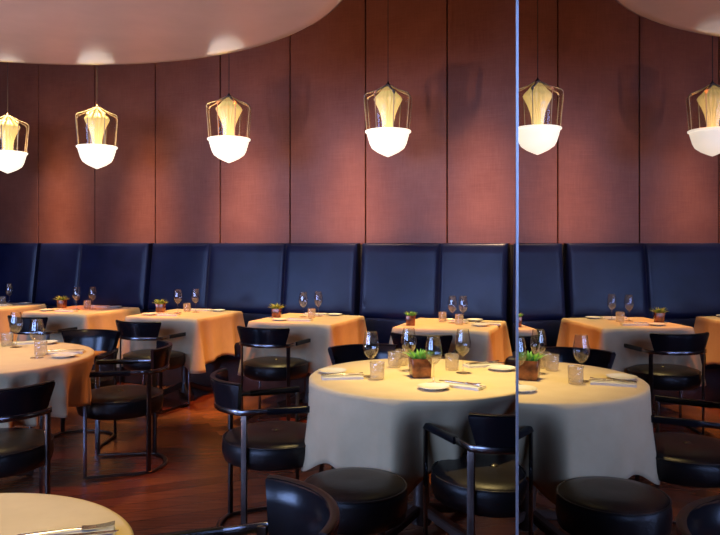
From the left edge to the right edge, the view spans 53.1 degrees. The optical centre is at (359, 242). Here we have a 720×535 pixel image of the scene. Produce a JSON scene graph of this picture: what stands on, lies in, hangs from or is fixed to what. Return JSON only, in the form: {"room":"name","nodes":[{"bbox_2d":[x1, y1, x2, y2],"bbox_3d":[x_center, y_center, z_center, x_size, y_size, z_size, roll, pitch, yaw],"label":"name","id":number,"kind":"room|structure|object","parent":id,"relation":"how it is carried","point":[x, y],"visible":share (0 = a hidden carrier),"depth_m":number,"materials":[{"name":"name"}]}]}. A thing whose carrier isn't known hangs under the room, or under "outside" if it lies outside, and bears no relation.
{"room":"restaurant","nodes":[
{"label":"restaurant","id":0,"kind":"room"},
{"bbox_2d":[0,0,342,64],"bbox_3d":[-1.980,-1.850,3.330,3.970,1.100,3.970,0,0,0],"label":"ceiling","id":1,"kind":"structure","parent":0,"point":[54,32],"depth_m":4.34,"materials":[{"name":"beige paint"}]},
{"bbox_2d":[0,0,515,244],"bbox_3d":[-0.701,-1.000,7.300,12.942,2.800,0.040,0,0,20],"label":"wall","id":2,"kind":"structure","parent":0,"point":[309,171],"depth_m":7.26,"materials":[{"name":"orange reddish-brown stained wood panelling"}]},
{"bbox_2d":[0,380,515,534],"bbox_3d":[-2.050,1.430,3.900,10.900,0.060,14.200,0,0,0],"label":"floor","id":3,"kind":"structure","parent":0,"point":[190,491],"depth_m":4.37,"materials":[{"name":"brown wood"}]},
{"bbox_2d":[0,243,40,303],"bbox_3d":[-4.835,0.700,8.424,2.350,1.400,0.664,0,0,20],"label":"banquette","id":4,"kind":"object","parent":3,"relation":"on","point":[19,262],"visible":0.52,"depth_m":8.24,"materials":[{"name":"blue leather"}]},
{"bbox_2d":[0,380,54,493],"bbox_3d":[-1.724,1.020,3.407,0.522,0.753,0.578,0,0,-34],"label":"armchair","id":5,"kind":"object","parent":3,"relation":"on","point":[22,450],"visible":0.94,"depth_m":3.30,"materials":[{"name":"leather"}]},
{"bbox_2d":[7,315,76,339],"bbox_3d":[-2.860,1.020,6.514,0.522,0.753,0.578,0,0,20],"label":"armchair","id":6,"kind":"object","parent":3,"relation":"on","point":[36,328],"visible":0.37,"depth_m":6.25,"materials":[{"name":"leather"}]},
{"bbox_2d":[29,329,120,448],"bbox_3d":[-1.997,1.020,5.098,0.522,0.753,0.578,0,0,6],"label":"armchair","id":7,"kind":"object","parent":3,"relation":"on","point":[96,339],"visible":0.44,"depth_m":5.30,"materials":[{"name":"leather"}]},
{"bbox_2d":[35,243,152,381],"bbox_3d":[-3.018,0.700,7.762,1.513,1.400,0.664,0,0,20],"label":"banquette","id":8,"kind":"object","parent":3,"relation":"on","point":[119,273],"visible":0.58,"depth_m":7.86,"materials":[{"name":"blue leather"}]},
{"bbox_2d":[76,340,171,478],"bbox_3d":[-1.480,1.020,4.535,0.578,0.753,0.522,0,0,-11],"label":"armchair","id":9,"kind":"object","parent":3,"relation":"on","point":[115,402],"visible":0.84,"depth_m":4.36,"materials":[{"name":"leather"}]},
{"bbox_2d":[115,320,189,413],"bbox_3d":[-1.770,1.020,6.134,0.522,0.753,0.578,0,0,20],"label":"armchair","id":10,"kind":"object","parent":3,"relation":"on","point":[136,331],"visible":0.59,"depth_m":5.92,"materials":[{"name":"metal"}]},
{"bbox_2d":[163,366,212,400],"bbox_3d":[-1.606,1.029,6.640,0.724,0.742,0.744,0,0,21],"label":"dining table","id":11,"kind":"object","parent":3,"relation":"on","point":[182,386],"visible":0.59,"depth_m":6.60,"materials":[{"name":"black metal"}]},
{"bbox_2d":[117,309,244,373],"bbox_3d":[-1.610,0.877,6.640,0.927,0.453,0.952,0,0,21],"label":"tablecloth","id":12,"kind":"object","parent":11,"relation":"on","point":[210,335],"visible":0.74,"depth_m":6.32,"materials":[{"name":"fabric"}]},
{"bbox_2d":[152,299,168,311],"bbox_3d":[-1.879,0.584,6.783,0.159,0.130,0.154,0,0,-10],"label":"potted succulent","id":13,"kind":"object","parent":12,"relation":"on","point":[160,306],"visible":1,"depth_m":6.75,"materials":[{"name":"green plant"}]},
{"bbox_2d":[155,303,165,311],"bbox_3d":[-1.878,0.610,6.783,0.076,0.079,0.076,0,0,6],"label":"pot","id":14,"kind":"object","parent":12,"relation":"on","point":[160,307],"depth_m":6.75,"materials":[{"name":"orange paint"}]},
{"bbox_2d":[156,314,180,315],"bbox_3d":[-1.715,0.644,6.450,0.200,0.014,0.088,0,0,11],"label":"folded napkin","id":15,"kind":"object","parent":12,"relation":"on","point":[156,314],"visible":1,"depth_m":6.42,"materials":[{"name":"white fabric"}]},
{"bbox_2d":[189,309,210,310],"bbox_3d":[-1.530,0.644,6.929,0.200,0.014,0.088,0,0,11],"label":"folded napkin","id":16,"kind":"object","parent":12,"relation":"on","point":[191,309],"visible":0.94,"depth_m":6.90,"materials":[{"name":"white fabric"}]},
{"bbox_2d":[125,243,361,395],"bbox_3d":[-1.189,0.700,7.097,2.375,1.400,0.664,0,0,20],"label":"banquette","id":17,"kind":"object","parent":3,"relation":"on","point":[248,278],"visible":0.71,"depth_m":7.14,"materials":[{"name":"blue leather"}]},
{"bbox_2d":[150,474,339,534],"bbox_3d":[-0.339,1.020,1.726,0.578,0.753,0.522,0,0,-23],"label":"armchair","id":18,"kind":"object","parent":3,"relation":"on","point":[294,506],"visible":1,"depth_m":1.92,"materials":[{"name":"leather"}]},
{"bbox_2d":[210,368,323,534],"bbox_3d":[-0.447,1.020,3.561,0.578,0.753,0.522,0,0,-19],"label":"armchair","id":19,"kind":"object","parent":3,"relation":"on","point":[265,445],"visible":0.83,"depth_m":3.37,"materials":[{"name":"black leather"}]},
{"bbox_2d":[237,325,311,423],"bbox_3d":[-0.680,1.020,5.714,0.522,0.753,0.578,0,0,20],"label":"armchair","id":20,"kind":"object","parent":3,"relation":"on","point":[266,368],"visible":0.88,"depth_m":5.50,"materials":[{"name":"metal"}]},
{"bbox_2d":[277,373,309,406],"bbox_3d":[-0.446,1.029,6.218,0.724,0.742,0.744,0,0,21],"label":"dining table","id":21,"kind":"object","parent":3,"relation":"on","point":[304,395],"visible":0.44,"depth_m":6.17,"materials":[{"name":"brown wood"}]},
{"bbox_2d":[237,313,368,375],"bbox_3d":[-0.447,0.878,6.220,0.929,0.455,0.953,0,0,21],"label":"tablecloth","id":22,"kind":"object","parent":21,"relation":"on","point":[325,331],"visible":0.59,"depth_m":5.87,"materials":[{"name":"fabric"}]},
{"bbox_2d":[270,304,283,317],"bbox_3d":[-0.730,0.584,6.300,0.159,0.130,0.154,0,0,-10],"label":"potted succulent","id":23,"kind":"object","parent":22,"relation":"on","point":[276,309],"visible":1,"depth_m":6.27,"materials":[{"name":"green plant"}]},
{"bbox_2d":[272,308,281,317],"bbox_3d":[-0.729,0.610,6.300,0.076,0.079,0.076,0,0,6],"label":"pot","id":24,"kind":"object","parent":22,"relation":"on","point":[276,312],"depth_m":6.26,"materials":[{"name":"orange paint"}]},
{"bbox_2d":[272,318,287,320],"bbox_3d":[-0.671,0.642,6.039,0.144,0.015,0.144,0,0,0],"label":"bread plate","id":25,"kind":"object","parent":22,"relation":"on","point":[275,319],"visible":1,"depth_m":6.06,"materials":[{"name":"white ceramic"}]},
{"bbox_2d":[287,319,312,321],"bbox_3d":[-0.500,0.644,6.020,0.200,0.014,0.088,0,0,11],"label":"folded napkin","id":26,"kind":"object","parent":22,"relation":"on","point":[310,320],"visible":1,"depth_m":6.00,"materials":[{"name":"white fabric"}]},
{"bbox_2d":[304,313,326,314],"bbox_3d":[-0.401,0.644,6.518,0.200,0.014,0.088,0,0,11],"label":"folded napkin","id":27,"kind":"object","parent":22,"relation":"on","point":[305,313],"visible":0.96,"depth_m":6.51,"materials":[{"name":"white fabric"}]},
{"bbox_2d":[327,313,341,315],"bbox_3d":[-0.231,0.642,6.454,0.144,0.015,0.144,0,0,0],"label":"bread plate","id":28,"kind":"object","parent":22,"relation":"on","point":[330,314],"visible":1,"depth_m":6.49,"materials":[{"name":"white ceramic"}]},
{"bbox_2d":[304,467,407,534],"bbox_3d":[-0.020,1.164,2.830,0.414,0.472,0.414,0,0,0],"label":"round stool","id":29,"kind":"object","parent":3,"relation":"on","point":[370,501],"visible":0.83,"depth_m":2.70,"materials":[{"name":"black leather"}]},
{"bbox_2d":[328,344,397,468],"bbox_3d":[0.072,1.020,4.327,0.522,0.753,0.578,0,0,-16],"label":"armchair","id":30,"kind":"object","parent":3,"relation":"on","point":[339,354],"visible":0.13,"depth_m":4.56,"materials":[{"name":"leather"}]},
{"bbox_2d":[376,475,466,534],"bbox_3d":[0.300,1.029,3.530,1.030,0.742,1.030,0,0,0],"label":"dining table","id":31,"kind":"object","parent":3,"relation":"on","point":[414,515],"visible":0.2,"depth_m":3.46,"materials":[{"name":"black metal"}]},
{"bbox_2d":[301,358,515,494],"bbox_3d":[0.295,0.860,3.534,1.105,0.420,1.107,0,0,-37],"label":"tablecloth","id":32,"kind":"object","parent":31,"relation":"on","point":[366,422],"visible":0.59,"depth_m":3.11,"materials":[{"name":"fabric"}]},
{"bbox_2d":[318,367,346,373],"bbox_3d":[-0.138,0.642,3.600,0.144,0.015,0.144,0,0,0],"label":"bread plate","id":33,"kind":"object","parent":32,"relation":"on","point":[332,370],"visible":0.96,"depth_m":3.62,"materials":[{"name":"white ceramic"}]},
{"bbox_2d":[321,374,363,379],"bbox_3d":[-0.085,0.644,3.460,0.200,0.014,0.088,0,0,-6],"label":"folded napkin","id":34,"kind":"object","parent":32,"relation":"on","point":[343,376],"visible":0.89,"depth_m":3.42,"materials":[{"name":"white fabric"}]},
{"bbox_2d":[321,374,364,375],"bbox_3d":[-0.081,0.632,3.449,0.208,0.008,0.014,0,0,-3],"label":"table knife","id":35,"kind":"object","parent":34,"relation":"on","point":[321,374],"visible":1,"depth_m":3.44,"materials":[{"name":"silver metal"}]},
{"bbox_2d":[363,332,378,377],"bbox_3d":[0.053,0.540,3.500,0.078,0.218,0.078,0,0,20],"label":"wine glass","id":36,"kind":"object","parent":32,"relation":"on","point":[365,376],"visible":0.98,"depth_m":3.50,"materials":[{"name":"clear glass"}]},
{"bbox_2d":[370,363,384,379],"bbox_3d":[0.082,0.609,3.430,0.072,0.082,0.070,0,0,0],"label":"water tumbler","id":37,"kind":"object","parent":32,"relation":"on","point":[370,363],"visible":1,"depth_m":3.42,"materials":[{"name":"clear glass"}]},
{"bbox_2d":[388,352,400,367],"bbox_3d":[0.180,0.609,3.760,0.072,0.082,0.070,0,0,0],"label":"water tumbler","id":38,"kind":"object","parent":32,"relation":"on","point":[388,352],"visible":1,"depth_m":3.76,"materials":[{"name":"clear glass"}]},
{"bbox_2d":[402,349,432,377],"bbox_3d":[0.290,0.583,3.506,0.158,0.133,0.139,0,0,-8],"label":"potted succulent","id":39,"kind":"object","parent":32,"relation":"on","point":[419,366],"visible":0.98,"depth_m":3.46,"materials":[{"name":"green plant"}]},
{"bbox_2d":[417,382,448,390],"bbox_3d":[0.326,0.642,3.205,0.144,0.015,0.144,0,0,0],"label":"bread plate","id":40,"kind":"object","parent":32,"relation":"on","point":[432,386],"visible":1,"depth_m":3.23,"materials":[{"name":"white ceramic"}]},
{"bbox_2d":[445,354,458,370],"bbox_3d":[0.470,0.609,3.680,0.072,0.082,0.070,0,0,-29],"label":"water tumbler","id":41,"kind":"object","parent":32,"relation":"on","point":[445,354],"visible":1,"depth_m":3.67,"materials":[{"name":"clear glass"}]},
{"bbox_2d":[455,334,470,373],"bbox_3d":[0.515,0.540,3.600,0.078,0.218,0.078,0,0,20],"label":"wine glass","id":42,"kind":"object","parent":32,"relation":"on","point":[459,372],"visible":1,"depth_m":3.60,"materials":[{"name":"clear glass"}]},
{"bbox_2d":[442,382,486,390],"bbox_3d":[0.462,0.644,3.250,0.200,0.014,0.088,0,0,35],"label":"folded napkin","id":43,"kind":"object","parent":32,"relation":"on","point":[451,385],"visible":0.84,"depth_m":3.21,"materials":[{"name":"white fabric"}]},
{"bbox_2d":[439,380,480,384],"bbox_3d":[0.452,0.630,3.265,0.200,0.007,0.022,0,0,30],"label":"fork","id":44,"kind":"object","parent":43,"relation":"on","point":[439,380],"visible":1,"depth_m":3.23,"materials":[{"name":"silver metal"}]},
{"bbox_2d":[445,380,482,385],"bbox_3d":[0.472,0.632,3.237,0.208,0.008,0.014,0,0,39],"label":"table knife","id":45,"kind":"object","parent":43,"relation":"on","point":[445,380],"visible":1,"depth_m":3.25,"materials":[{"name":"silver metal"}]},
{"bbox_2d":[462,362,502,368],"bbox_3d":[0.648,0.644,3.800,0.200,0.014,0.088,0,0,-18],"label":"folded napkin","id":46,"kind":"object","parent":32,"relation":"on","point":[488,363],"visible":0.8,"depth_m":3.78,"materials":[{"name":"white fabric"}]},
{"bbox_2d":[469,362,504,364],"bbox_3d":[0.672,0.632,3.790,0.208,0.008,0.014,0,0,-13],"label":"table knife","id":47,"kind":"object","parent":46,"relation":"on","point":[492,362],"visible":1,"depth_m":3.78,"materials":[{"name":"silver metal"}]},
{"bbox_2d":[487,365,515,370],"bbox_3d":[0.725,0.642,3.685,0.144,0.015,0.144,0,0,0],"label":"bread plate","id":48,"kind":"object","parent":32,"relation":"on","point":[494,367],"visible":0.99,"depth_m":3.70,"materials":[{"name":"white ceramic"}]},
{"bbox_2d":[391,332,464,358],"bbox_3d":[0.500,1.020,5.294,0.522,0.753,0.578,0,0,20],"label":"armchair","id":49,"kind":"object","parent":3,"relation":"on","point":[409,341],"visible":0.3,"depth_m":5.03,"materials":[{"name":"metal"}]},
{"bbox_2d":[359,243,512,351],"bbox_3d":[0.599,0.700,6.446,1.426,1.400,0.664,0,0,20],"label":"banquette","id":50,"kind":"object","parent":3,"relation":"on","point":[397,279],"visible":0.61,"depth_m":6.57,"materials":[{"name":"blue leather"}]},
{"bbox_2d":[423,412,515,534],"bbox_3d":[0.566,1.020,2.973,0.522,0.753,0.578,0,0,-18],"label":"armchair","id":51,"kind":"object","parent":3,"relation":"on","point":[482,482],"visible":0.55,"depth_m":2.79,"materials":[{"name":"leather"}]},
{"bbox_2d":[505,243,515,368],"bbox_3d":[2.152,0.700,5.881,1.876,1.400,0.664,0,0,20],"label":"banquette","id":52,"kind":"object","parent":3,"relation":"on","point":[511,360],"visible":0.12,"depth_m":6.29,"materials":[{"name":"blue leather"}]},
{"bbox_2d":[516,0,719,534],"bbox_3d":[0.129,-0.500,-0.102,0.016,3.800,2.976,0,0,7],"label":"mirror","id":53,"kind":"object","parent":3,"relation":"on","point":[618,101],"depth_m":0.57,"materials":[{"name":"grey"}]},
{"bbox_3d":[-2.220,1.029,4.110,1.260,0.742,1.260,0,0,0],"label":"dining table","id":54,"kind":"object","parent":3,"relation":"on","visible":0},
{"bbox_2d":[0,341,94,427],"bbox_3d":[-2.220,0.839,4.111,1.326,0.379,1.341,0,0,8],"label":"tablecloth","id":55,"kind":"object","parent":54,"relation":"on","point":[70,375],"visible":0.77,"depth_m":3.92,"materials":[{"name":"fabric"}]},
{"bbox_2d":[9,312,22,347],"bbox_3d":[-2.144,0.540,4.487,0.078,0.218,0.078,0,0,20],"label":"wine glass","id":56,"kind":"object","parent":55,"relation":"on","point":[11,312],"visible":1,"depth_m":4.48,"materials":[{"name":"clear glass"}]},
{"bbox_2d":[6,340,39,345],"bbox_3d":[-2.170,0.644,4.640,0.200,0.014,0.088,0,0,-25],"label":"folded napkin","id":57,"kind":"object","parent":55,"relation":"on","point":[20,342],"visible":0.92,"depth_m":4.62,"materials":[{"name":"white fabric"}]},
{"bbox_2d":[29,319,43,358],"bbox_3d":[-1.828,0.540,4.074,0.078,0.218,0.078,0,0,20],"label":"wine glass","id":58,"kind":"object","parent":55,"relation":"on","point":[36,357],"visible":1,"depth_m":4.07,"materials":[{"name":"clear glass"}]},
{"bbox_2d":[34,341,46,355],"bbox_3d":[-1.845,0.609,4.160,0.072,0.082,0.070,0,0,-23],"label":"water tumbler","id":59,"kind":"object","parent":55,"relation":"on","point":[46,341],"visible":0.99,"depth_m":4.16,"materials":[{"name":"clear glass"}]},
{"bbox_2d":[35,340,57,344],"bbox_3d":[-2.022,0.642,4.640,0.144,0.015,0.144,0,0,0],"label":"bread plate","id":60,"kind":"object","parent":55,"relation":"on","point":[42,342],"visible":0.91,"depth_m":4.66,"materials":[{"name":"white ceramic"}]},
{"bbox_2d":[51,353,77,357],"bbox_3d":[-1.684,0.642,4.100,0.144,0.015,0.144,0,0,0],"label":"bread plate","id":61,"kind":"object","parent":55,"relation":"on","point":[57,355],"visible":1,"depth_m":4.12,"materials":[{"name":"white ceramic"}]},
{"bbox_2d":[47,350,84,354],"bbox_3d":[-1.735,0.644,4.250,0.200,0.014,0.088,0,0,-12],"label":"folded napkin","id":62,"kind":"object","parent":55,"relation":"on","point":[66,351],"visible":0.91,"depth_m":4.23,"materials":[{"name":"white fabric"}]},
{"bbox_3d":[-0.900,1.029,1.460,0.780,0.742,0.780,0,0,0],"label":"dining table","id":63,"kind":"object","parent":3,"relation":"on","visible":0},
{"bbox_2d":[0,493,133,534],"bbox_3d":[-0.900,0.870,1.460,0.854,0.440,0.855,0,0,0],"label":"tablecloth","id":64,"kind":"object","parent":63,"relation":"on","point":[20,513],"visible":0.94,"depth_m":1.72,"materials":[{"name":"fabric"}]},
{"bbox_2d":[21,525,115,534],"bbox_3d":[-0.640,0.644,1.570,0.200,0.014,0.088,0,0,-16],"label":"folded napkin","id":65,"kind":"object","parent":64,"relation":"on","point":[72,531],"visible":0.6,"depth_m":1.59,"materials":[{"name":"white fabric"}]},
{"bbox_2d":[17,521,114,534],"bbox_3d":[-0.645,0.630,1.585,0.200,0.007,0.022,0,0,-18],"label":"fork","id":66,"kind":"object","parent":65,"relation":"on","point":[108,524],"visible":1,"depth_m":1.59,"materials":[{"name":"silver metal"}]},
{"bbox_2d":[63,530,118,534],"bbox_3d":[-0.631,0.632,1.555,0.208,0.008,0.014,0,0,-13],"label":"table knife","id":67,"kind":"object","parent":65,"relation":"on","point":[108,531],"visible":1,"depth_m":1.56,"materials":[{"name":"silver metal"}]},
{"bbox_2d":[408,356,431,377],"bbox_3d":[0.292,0.603,3.500,0.100,0.094,0.100,0,0,-8],"label":"pot","id":68,"kind":"object","parent":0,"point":[419,366],"depth_m":3.45,"materials":[{"name":"orange paint"}]},
{"bbox_2d":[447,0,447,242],"bbox_3d":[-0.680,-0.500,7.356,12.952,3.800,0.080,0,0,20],"label":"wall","id":69,"kind":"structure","parent":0,"point":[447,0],"depth_m":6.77,"materials":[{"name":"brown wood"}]},
{"bbox_3d":[-2.050,-2.440,3.900,10.900,0.080,14.200,0,0,0],"label":"ceiling","id":70,"kind":"structure","parent":0,"visible":0},
{"bbox_2d":[0,62,28,172],"bbox_3d":[-3.748,-1.570,7.660,0.411,1.660,0.409,0,0,13],"label":"pendant lamp","id":71,"kind":"object","parent":70,"relation":"hanging from","point":[11,160],"visible":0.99,"depth_m":7.60,"materials":[{"name":"white glass"}]},
{"bbox_2d":[75,104,118,168],"bbox_3d":[-2.630,-1.570,7.200,0.409,1.660,0.416,0,0,-18],"label":"pendant lamp","id":72,"kind":"object","parent":70,"relation":"hanging from","point":[97,155],"visible":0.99,"depth_m":7.12,"materials":[{"name":"white glass"}]},
{"bbox_2d":[206,93,250,162],"bbox_3d":[-1.212,-1.570,6.660,0.411,1.660,0.409,0,0,42],"label":"pendant lamp","id":73,"kind":"object","parent":70,"relation":"hanging from","point":[229,148],"visible":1,"depth_m":6.57,"materials":[{"name":"white glass"}]},
{"bbox_2d":[364,82,411,156],"bbox_3d":[0.241,-1.570,6.195,0.409,1.660,0.416,0,0,11],"label":"pendant lamp","id":74,"kind":"object","parent":70,"relation":"hanging from","point":[387,140],"visible":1,"depth_m":6.11,"materials":[{"name":"white glass"}]},
{"bbox_3d":[-3.833,1.029,7.450,0.724,0.742,0.744,0,0,21],"label":"dining table","id":75,"kind":"object","parent":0,"visible":0},
{"bbox_2d":[0,302,46,341],"bbox_3d":[-3.836,0.877,7.452,0.932,0.455,0.951,0,0,21],"label":"tablecloth","id":76,"kind":"object","parent":75,"relation":"on","point":[17,310],"visible":0.33,"depth_m":7.25,"materials":[{"name":"fabric"}]},
{"bbox_3d":[-2.709,1.029,7.041,0.724,0.742,0.744,0,0,21],"label":"dining table","id":77,"kind":"object","parent":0,"visible":0},
{"bbox_2d":[17,305,140,364],"bbox_3d":[-2.713,0.877,7.042,0.928,0.454,0.952,0,0,21],"label":"tablecloth","id":78,"kind":"object","parent":77,"relation":"on","point":[84,318],"visible":0.5,"depth_m":6.73,"materials":[{"name":"fabric"}]},
{"bbox_2d":[56,300,66,307],"bbox_3d":[-2.988,0.610,7.215,0.076,0.079,0.076,0,0,6],"label":"pot","id":79,"kind":"object","parent":78,"relation":"on","point":[60,303],"depth_m":7.18,"materials":[{"name":"orange paint"}]},
{"bbox_2d":[56,296,68,307],"bbox_3d":[-2.988,0.584,7.215,0.159,0.130,0.154,0,0,-10],"label":"potted succulent","id":80,"kind":"object","parent":78,"relation":"on","point":[61,301],"visible":1,"depth_m":7.18,"materials":[{"name":"green plant"}]},
{"bbox_2d":[54,310,77,311],"bbox_3d":[-2.790,0.644,6.840,0.200,0.014,0.088,0,0,11],"label":"folded napkin","id":81,"kind":"object","parent":78,"relation":"on","point":[55,310],"visible":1,"depth_m":6.80,"materials":[{"name":"white fabric"}]},
{"bbox_3d":[0.734,1.029,5.788,0.724,0.742,0.744,0,0,21],"label":"dining table","id":82,"kind":"object","parent":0,"visible":0},
{"bbox_2d":[389,318,511,364],"bbox_3d":[0.731,0.877,5.789,0.924,0.454,0.951,0,0,21],"label":"tablecloth","id":83,"kind":"object","parent":82,"relation":"on","point":[489,342],"visible":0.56,"depth_m":5.46,"materials":[{"name":"fabric"}]},
{"bbox_2d":[404,312,417,325],"bbox_3d":[0.400,0.594,5.685,0.120,0.112,0.106,0,0,6],"label":"potted succulent","id":84,"kind":"object","parent":83,"relation":"on","point":[410,318],"visible":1,"depth_m":5.65,"materials":[{"name":"green plant"}]},
{"bbox_2d":[406,315,415,325],"bbox_3d":[0.400,0.610,5.680,0.076,0.079,0.076,0,0,6],"label":"pot","id":85,"kind":"object","parent":84,"relation":"on","point":[410,319],"depth_m":5.64,"materials":[{"name":"orange paint"}]},
{"bbox_2d":[444,319,467,321],"bbox_3d":[0.800,0.644,6.000,0.200,0.014,0.088,0,0,11],"label":"folded napkin","id":86,"kind":"object","parent":83,"relation":"on","point":[453,320],"visible":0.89,"depth_m":5.96,"materials":[{"name":"white fabric"}]},
{"bbox_2d":[466,318,482,320],"bbox_3d":[0.952,0.642,6.000,0.144,0.015,0.144,0,0,0],"label":"bread plate","id":87,"kind":"object","parent":83,"relation":"on","point":[469,319],"visible":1,"depth_m":6.04,"materials":[{"name":"white ceramic"}]},
{"bbox_2d":[472,323,489,325],"bbox_3d":[0.945,0.642,5.640,0.144,0.015,0.144,0,0,0],"label":"bread plate","id":88,"kind":"object","parent":83,"relation":"on","point":[475,324],"visible":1,"depth_m":5.67,"materials":[{"name":"white ceramic"}]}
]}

